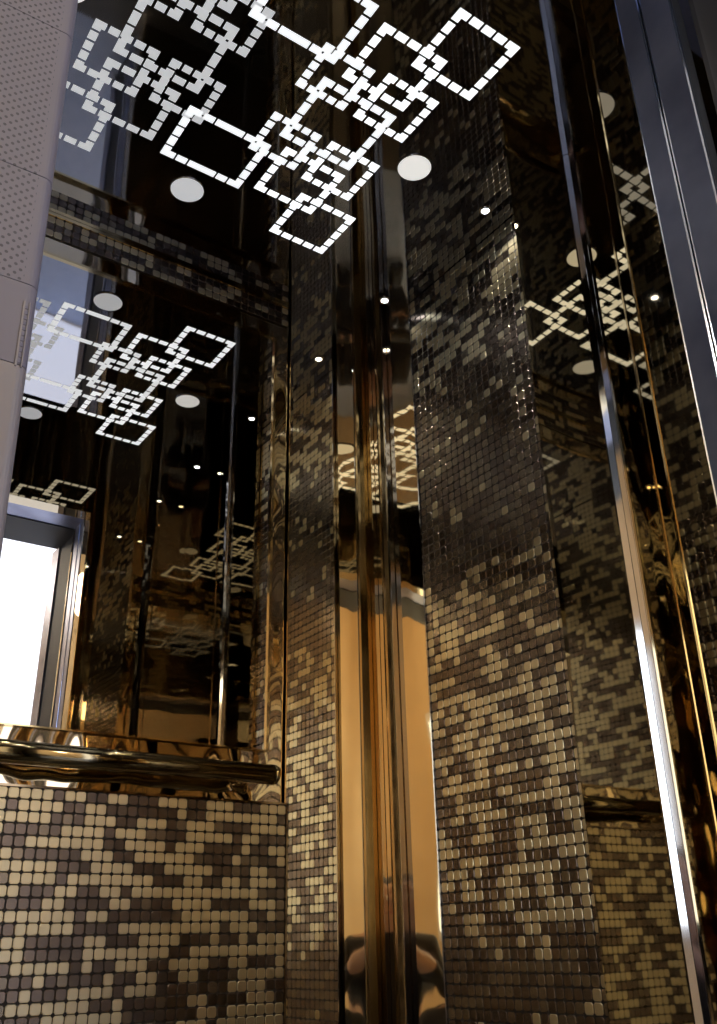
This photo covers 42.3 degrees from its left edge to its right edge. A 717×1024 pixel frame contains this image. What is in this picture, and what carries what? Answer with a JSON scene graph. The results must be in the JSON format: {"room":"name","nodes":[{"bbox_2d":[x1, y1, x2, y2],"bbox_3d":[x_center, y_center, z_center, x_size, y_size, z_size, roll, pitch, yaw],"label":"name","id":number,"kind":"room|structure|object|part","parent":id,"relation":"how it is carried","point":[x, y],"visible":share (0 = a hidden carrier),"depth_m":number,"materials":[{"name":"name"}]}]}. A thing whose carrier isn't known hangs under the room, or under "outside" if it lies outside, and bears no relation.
{"room":"elevator interior","nodes":[
{"label":"elevator interior","id":0,"kind":"room"},
{"bbox_2d":[0,235,289,802],"bbox_3d":[-0.499,0.386,1.751,1.472,2.200,0.045,15,-30,-32],"label":"frame","id":1,"kind":"structure","parent":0,"point":[9,773],"depth_m":1.93,"materials":[{"name":"gold metal"}]},
{"bbox_2d":[0,250,276,751],"bbox_3d":[-0.511,-0.059,1.919,0.764,1.026,0.009,15,-30,-32],"label":"wall mirror","id":2,"kind":"object","parent":1,"relation":"attached to","point":[137,551],"visible":1,"depth_m":1.93,"materials":[{"name":"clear mirror"}]},
{"bbox_2d":[0,739,280,792],"bbox_3d":[-0.471,0.449,1.654,0.728,0.049,0.084,15,-30,-32],"label":"handrail","id":3,"kind":"object","parent":1,"relation":"attached to","point":[237,774],"visible":1,"depth_m":1.66,"materials":[{"name":"brown metal"}]},
{"bbox_2d":[0,783,287,1023],"bbox_3d":[-0.469,0.889,1.485,0.806,0.860,0.020,15,-30,-32],"label":"mosaic panel","id":4,"kind":"object","parent":1,"relation":"attached to","point":[117,907],"visible":1,"depth_m":1.63,"materials":[{"name":"beige tile"}]},
{"bbox_2d":[46,211,288,327],"bbox_3d":[-0.509,-0.592,2.179,0.801,0.064,0.008,15,-30,-32],"label":"mosaic panel","id":5,"kind":"object","parent":1,"relation":"attached to","point":[61,228],"visible":0.85,"depth_m":2.21,"materials":[{"name":"beige tile"}]},
{"bbox_2d":[49,0,602,338],"bbox_3d":[-0.210,-0.821,1.817,1.472,0.030,1.139,15,-30,-32],"label":"ceiling","id":6,"kind":"structure","parent":0,"point":[493,148],"depth_m":1.91,"materials":[{"name":"grey mirror"}]},
{"bbox_2d":[170,176,203,201],"bbox_3d":[-0.373,-0.703,2.022,0.074,0.003,0.074,15,-30,-32],"label":"recessed light","id":7,"kind":"object","parent":6,"relation":"in","point":[186,189],"visible":1,"depth_m":2.02,"materials":[{"name":"white plastic"}]},
{"bbox_2d":[59,0,519,253],"bbox_3d":[-0.188,-0.820,1.783,0.717,0.001,0.680,15,-30,-32],"label":"ceiling light","id":8,"kind":"object","parent":6,"relation":"in","point":[228,6],"visible":0.98,"depth_m":1.79,"materials":[{"name":"white plastic"}]},
{"bbox_2d":[379,297,389,303],"bbox_3d":[0.067,-0.543,2.385,0.027,0.004,0.027,15,-30,-32],"label":"recessed light","id":9,"kind":"object","parent":6,"relation":"in","point":[384,300],"visible":1,"depth_m":2.38,"materials":[{"name":"white"}]},
{"bbox_2d":[397,154,431,180],"bbox_3d":[0.119,-0.734,1.978,0.074,0.003,0.074,15,-30,-32],"label":"recessed light","id":10,"kind":"object","parent":6,"relation":"in","point":[412,167],"visible":1,"depth_m":1.98,"materials":[{"name":"white plastic"}]},
{"bbox_2d":[479,206,490,214],"bbox_3d":[0.287,-0.681,2.099,0.027,0.004,0.027,15,-30,-32],"label":"recessed light","id":11,"kind":"object","parent":6,"relation":"in","point":[485,210],"visible":1,"depth_m":2.10,"materials":[{"name":"white"}]},
{"bbox_2d":[283,307,391,1023],"bbox_3d":[-0.050,0.495,2.007,0.252,2.199,0.008,15,-30,-32],"label":"mirror panel","id":12,"kind":"object","parent":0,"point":[338,958],"visible":1,"depth_m":2.04,"materials":[{"name":"gold metal"}]},
{"bbox_2d":[370,307,445,1023],"bbox_3d":[0.397,0.339,1.694,0.081,2.200,1.094,15,-30,-32],"label":"wall","id":13,"kind":"structure","parent":0,"point":[425,940],"depth_m":2.03,"materials":[{"name":"gold metal"}]},
{"bbox_2d":[373,324,412,1023],"bbox_3d":[0.075,0.503,2.030,0.019,2.199,0.038,15,-30,-32],"label":"trim","id":14,"kind":"structure","parent":13,"relation":"attached to","point":[394,746],"depth_m":2.05,"materials":[{"name":"brown metal"}]},
{"bbox_2d":[408,215,608,1023],"bbox_3d":[0.268,0.341,1.809,0.007,2.098,0.405,15,-30,-32],"label":"mosaic panel","id":15,"kind":"object","parent":13,"relation":"attached to","point":[520,934],"visible":0.98,"depth_m":1.82,"materials":[{"name":"beige tile"}]},
{"bbox_2d":[513,129,716,1023],"bbox_3d":[0.521,0.222,1.448,0.024,2.199,0.501,15,-30,-32],"label":"mirror panel","id":16,"kind":"object","parent":13,"relation":"attached to","point":[645,980],"depth_m":1.57,"materials":[{"name":"gold metal"}]},
{"bbox_2d":[562,153,713,1023],"bbox_3d":[0.463,0.245,1.495,0.016,2.199,0.029,15,-30,-32],"label":"chrome post","id":17,"kind":"object","parent":16,"relation":"attached to","point":[699,997],"visible":1,"depth_m":1.51,"materials":[{"name":"grey metal"}]},
{"bbox_3d":[0.509,0.221,1.446,0.002,2.199,0.004,15,-30,-32],"label":"cover strip","id":18,"kind":"part","parent":16,"relation":"part of","materials":[{"name":"silver metal"}]},
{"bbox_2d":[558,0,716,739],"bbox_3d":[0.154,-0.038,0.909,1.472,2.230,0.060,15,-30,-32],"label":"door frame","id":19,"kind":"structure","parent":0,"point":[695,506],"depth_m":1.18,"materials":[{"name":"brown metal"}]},
{"bbox_3d":[0.727,-0.409,1.290,5.000,3.200,0.296,15,-30,-32],"label":"wall","id":20,"kind":"structure","parent":0,"visible":0},
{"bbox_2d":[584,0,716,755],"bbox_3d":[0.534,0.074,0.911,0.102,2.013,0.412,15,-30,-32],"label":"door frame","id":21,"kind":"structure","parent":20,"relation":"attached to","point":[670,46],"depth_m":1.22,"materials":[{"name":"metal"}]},
{"bbox_3d":[1.318,0.706,-0.115,5.000,0.029,2.251,15,-30,-32],"label":"floor","id":22,"kind":"structure","parent":0,"visible":0},
{"bbox_2d":[0,0,77,557],"bbox_3d":[-0.276,-0.009,0.467,0.190,1.825,0.021,15,-29,-32],"label":"perforated panel","id":23,"kind":"object","parent":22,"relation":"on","point":[36,36],"visible":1,"depth_m":0.60,"materials":[{"name":"grey metal"}]},
{"bbox_3d":[-0.265,0.332,0.311,0.190,0.955,0.020,15,-29,-32],"label":"panel","id":24,"kind":"part","parent":23,"relation":"part of","materials":[{"name":"grey metal"}]},
{"bbox_3d":[-0.281,-0.129,0.522,0.190,0.058,0.020,15,-29,-32],"label":"panel","id":25,"kind":"part","parent":23,"relation":"part of","materials":[{"name":"grey metal"}]},
{"bbox_2d":[14,301,30,367],"bbox_3d":[-0.202,-0.107,0.558,0.005,0.047,0.002,15,-30,-32],"label":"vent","id":26,"kind":"object","parent":23,"relation":"attached to","point":[22,309],"depth_m":0.56,"materials":[{"name":"grey metal"}]},
{"bbox_3d":[-0.283,-0.195,0.552,0.190,0.086,0.020,15,-29,-32],"label":"panel","id":27,"kind":"part","parent":23,"relation":"part of","materials":[{"name":"grey metal"}]},
{"bbox_3d":[-0.286,-0.297,0.599,0.190,0.136,0.020,15,-29,-32],"label":"panel","id":28,"kind":"part","parent":23,"relation":"part of","materials":[{"name":"grey metal"}]},
{"bbox_3d":[-0.292,-0.463,0.674,0.190,0.227,0.020,15,-29,-32],"label":"panel","id":29,"kind":"part","parent":23,"relation":"part of","materials":[{"name":"grey metal"}]}
]}

